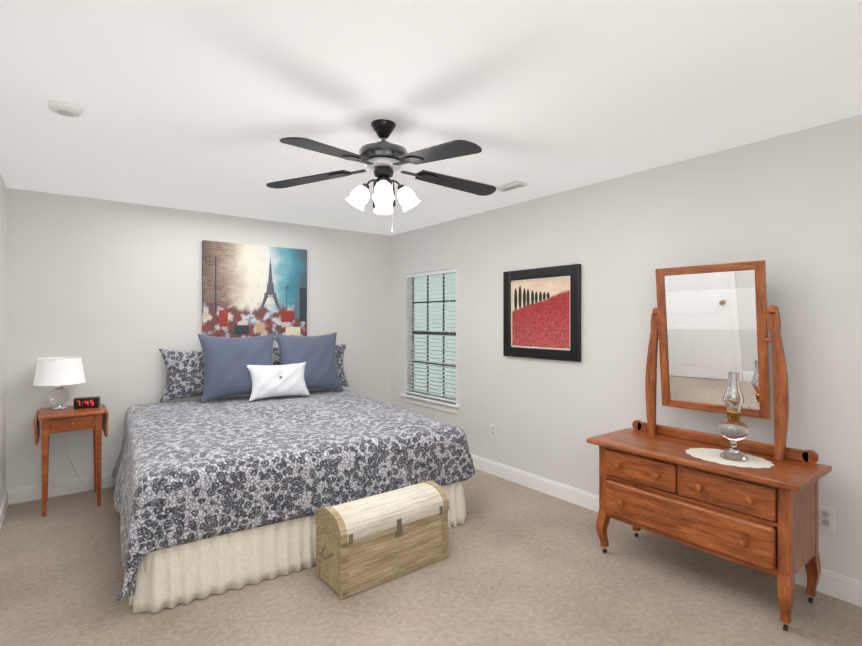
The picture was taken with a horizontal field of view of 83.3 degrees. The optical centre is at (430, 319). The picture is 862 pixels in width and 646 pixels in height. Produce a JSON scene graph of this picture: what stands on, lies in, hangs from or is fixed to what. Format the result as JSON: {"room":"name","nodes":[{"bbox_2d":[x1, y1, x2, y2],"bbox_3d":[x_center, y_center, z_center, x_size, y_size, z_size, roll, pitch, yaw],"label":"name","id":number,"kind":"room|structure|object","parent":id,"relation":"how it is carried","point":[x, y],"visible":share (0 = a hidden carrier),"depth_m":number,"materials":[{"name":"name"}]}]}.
{"room":"bedroom","nodes":[
{"label":"bedroom","id":0,"kind":"room"},
{"bbox_2d":[0,173,5,504],"bbox_3d":[-1.659,0.201,1.513,0.120,2.440,5.480,0,0,-37],"label":"wall","id":1,"kind":"structure","parent":0,"point":[2,337],"depth_m":3.51,"materials":[{"name":"paint"}]},
{"bbox_2d":[0,489,7,530],"bbox_3d":[-2.638,1.362,2.908,0.014,0.122,2.070,0,0,-37],"label":"baseboard","id":2,"kind":"structure","parent":1,"relation":"attached to","point":[3,505],"depth_m":3.49,"materials":[{"name":"white wood"}]},
{"bbox_2d":[6,188,390,488],"bbox_3d":[-1.911,0.207,4.839,3.745,2.440,0.120,0,0,-37],"label":"wall","id":3,"kind":"structure","parent":0,"point":[109,292],"depth_m":4.19,"materials":[{"name":"paint"}]},
{"bbox_2d":[7,472,115,504],"bbox_3d":[-1.870,1.366,4.783,3.505,0.122,0.014,0,0,-37],"label":"baseboard","id":4,"kind":"structure","parent":3,"relation":"attached to","point":[34,491],"depth_m":3.91,"materials":[{"name":"white wood"}]},
{"bbox_2d":[202,240,306,337],"bbox_3d":[-1.740,-0.278,4.867,1.030,0.930,0.038,0,0,-37],"label":"framed picture","id":5,"kind":"object","parent":3,"relation":"attached to","point":[248,290],"visible":0.94,"depth_m":4.82,"materials":[{"name":"fabric"}]},
{"bbox_2d":[0,469,861,645],"bbox_3d":[-0.216,1.473,2.607,3.745,0.100,5.720,0,0,-37],"label":"floor","id":6,"kind":"structure","parent":0,"point":[521,565],"depth_m":2.48,"materials":[{"name":"carpet"}]},
{"bbox_2d":[34,403,108,516],"bbox_3d":[-2.782,1.063,3.756,0.444,0.725,0.466,0,0,-37],"label":"nightstand","id":7,"kind":"object","parent":6,"relation":"on","point":[71,418],"visible":0.98,"depth_m":3.64,"materials":[{"name":"brown wood"}]},
{"bbox_2d":[33,357,85,409],"bbox_3d":[-2.898,0.500,3.786,0.330,0.398,0.330,0,0,-37],"label":"table lamp","id":8,"kind":"object","parent":7,"relation":"on","point":[58,372],"visible":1,"depth_m":3.70,"materials":[{"name":"white fabric"}]},
{"bbox_2d":[62,432,115,488],"bbox_3d":[-2.821,1.076,4.022,0.391,0.691,0.041,0,0,-37],"label":"lamp cord","id":9,"kind":"object","parent":8,"relation":"attached to","point":[74,469],"visible":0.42,"depth_m":3.96,"materials":[{"name":"white plastic"}]},
{"bbox_2d":[73,396,99,408],"bbox_3d":[-2.729,0.659,3.844,0.165,0.080,0.072,0,0,-25],"label":"alarm clock","id":10,"kind":"object","parent":7,"relation":"on","point":[85,402],"visible":1,"depth_m":3.82,"materials":[{"name":"black plastic"}]},
{"bbox_2d":[112,389,474,612],"bbox_3d":[-1.173,1.066,3.751,2.175,0.719,2.208,0,0,-33],"label":"bed","id":11,"kind":"object","parent":6,"relation":"on","point":[220,496],"visible":0.92,"depth_m":2.76,"materials":[{"name":"beige"}]},
{"bbox_2d":[159,349,204,401],"bbox_3d":[-2.026,0.493,4.507,0.880,0.470,0.192,0,-10,-33],"label":"pillow","id":12,"kind":"object","parent":11,"relation":"on","point":[185,374],"visible":0.38,"depth_m":4.32,"materials":[{"name":"grey fabric"}]},
{"bbox_2d":[197,333,274,402],"bbox_3d":[-1.756,0.428,4.457,0.690,0.620,0.202,0,-17,-34],"label":"pillow","id":13,"kind":"object","parent":11,"relation":"on","point":[227,361],"visible":0.83,"depth_m":4.35,"materials":[{"name":"blue fabric"}]},
{"bbox_2d":[247,362,309,400],"bbox_3d":[-1.412,0.567,4.500,0.560,0.340,0.163,0,-22,-33],"label":"pillow","id":14,"kind":"object","parent":11,"relation":"on","point":[276,380],"visible":1,"depth_m":4.44,"materials":[{"name":"white fabric"}]},
{"bbox_2d":[275,332,342,390],"bbox_3d":[-1.203,0.429,4.804,0.640,0.620,0.202,0,-17,-32],"label":"pillow","id":15,"kind":"object","parent":11,"relation":"on","point":[317,354],"visible":0.79,"depth_m":4.75,"materials":[{"name":"blue fabric"}]},
{"bbox_2d":[273,344,349,386],"bbox_3d":[-1.265,0.494,5.017,0.880,0.470,0.192,0,-10,-33],"label":"pillow","id":16,"kind":"object","parent":11,"relation":"on","point":[340,349],"visible":0.1,"depth_m":5.15,"materials":[{"name":"grey fabric"}]},
{"bbox_2d":[315,480,448,599],"bbox_3d":[-0.266,1.214,2.785,0.780,0.414,0.305,0,0,-38],"label":"trunk","id":17,"kind":"object","parent":6,"relation":"on","point":[365,543],"visible":1,"depth_m":2.64,"materials":[{"name":"brown wood"}]},
{"bbox_2d":[586,260,831,630],"bbox_3d":[1.463,0.556,2.680,0.495,1.733,1.080,0,0,-37],"label":"dresser","id":18,"kind":"object","parent":6,"relation":"on","point":[711,324],"visible":1,"depth_m":2.62,"materials":[{"name":"brown wood"}]},
{"bbox_2d":[685,371,774,467],"bbox_3d":[1.553,0.498,2.541,0.309,0.450,0.407,0,0,-37],"label":"oil lamp","id":19,"kind":"object","parent":18,"relation":"on","point":[733,428],"visible":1,"depth_m":2.49,"materials":[{"name":"glass"}]},
{"bbox_2d":[0,0,861,235],"bbox_3d":[-0.216,-1.067,2.612,3.745,0.100,5.720,0,0,-37],"label":"ceiling","id":20,"kind":"structure","parent":0,"point":[206,106],"depth_m":2.17,"materials":[{"name":"paint"}]},
{"bbox_2d":[48,99,82,116],"bbox_3d":[-1.740,-0.999,2.308,0.132,0.037,0.132,0,0,-37],"label":"smoke detector","id":21,"kind":"object","parent":20,"relation":"attached to","point":[65,108],"visible":1,"depth_m":2.27,"materials":[{"name":"white plastic"}]},
{"bbox_2d":[266,119,495,231],"bbox_3d":[-0.213,-0.736,2.498,1.266,0.562,1.236,0,0,-37],"label":"ceiling fan","id":22,"kind":"object","parent":20,"relation":"hanging from","point":[383,160],"visible":1,"depth_m":2.47,"materials":[{"name":"black"}]},
{"bbox_2d":[496,181,527,191],"bbox_3d":[0.603,-1.007,3.687,0.130,0.014,0.250,0,0,-37],"label":"ceiling vent","id":23,"kind":"object","parent":20,"relation":"in","point":[511,186],"visible":0.85,"depth_m":3.68,"materials":[{"name":"white metal"}]},
{"bbox_2d":[391,115,861,581],"bbox_3d":[1.227,0.205,3.706,0.120,2.440,5.480,0,0,-37],"label":"wall","id":24,"kind":"structure","parent":0,"point":[787,208],"depth_m":3.28,"materials":[{"name":"paint"}]},
{"bbox_2d":[400,267,458,413],"bbox_3d":[0.006,0.212,5.271,0.150,1.478,1.010,0,0,-37],"label":"window","id":25,"kind":"structure","parent":24,"relation":"in","point":[430,334],"depth_m":5.33,"materials":[{"name":"glass"}]},
{"bbox_2d":[491,424,495,436],"bbox_3d":[0.574,1.021,4.456,0.010,0.116,0.072,0,0,-37],"label":"electrical outlet","id":26,"kind":"object","parent":24,"relation":"attached to","point":[493,430],"visible":1,"depth_m":4.45,"materials":[{"name":"white plastic"}]},
{"bbox_2d":[503,264,580,361],"bbox_3d":[0.896,-0.050,4.011,0.035,0.750,0.800,0,0,-37],"label":"framed picture","id":27,"kind":"object","parent":24,"relation":"attached to","point":[541,313],"visible":1,"depth_m":3.97,"materials":[{"name":"black"}]},
{"bbox_2d":[471,454,861,606],"bbox_3d":[1.173,1.364,3.663,0.014,0.122,5.480,0,0,-37],"label":"baseboard","id":28,"kind":"structure","parent":24,"relation":"attached to","point":[840,587],"depth_m":3.70,"materials":[{"name":"white wood"}]},
{"bbox_2d":[818,505,834,531],"bbox_3d":[2.049,1.033,2.515,0.010,0.116,0.072,0,0,-37],"label":"electrical outlet","id":29,"kind":"object","parent":24,"relation":"attached to","point":[826,518],"visible":0.9,"depth_m":2.51,"materials":[{"name":"white plastic"}]}
]}

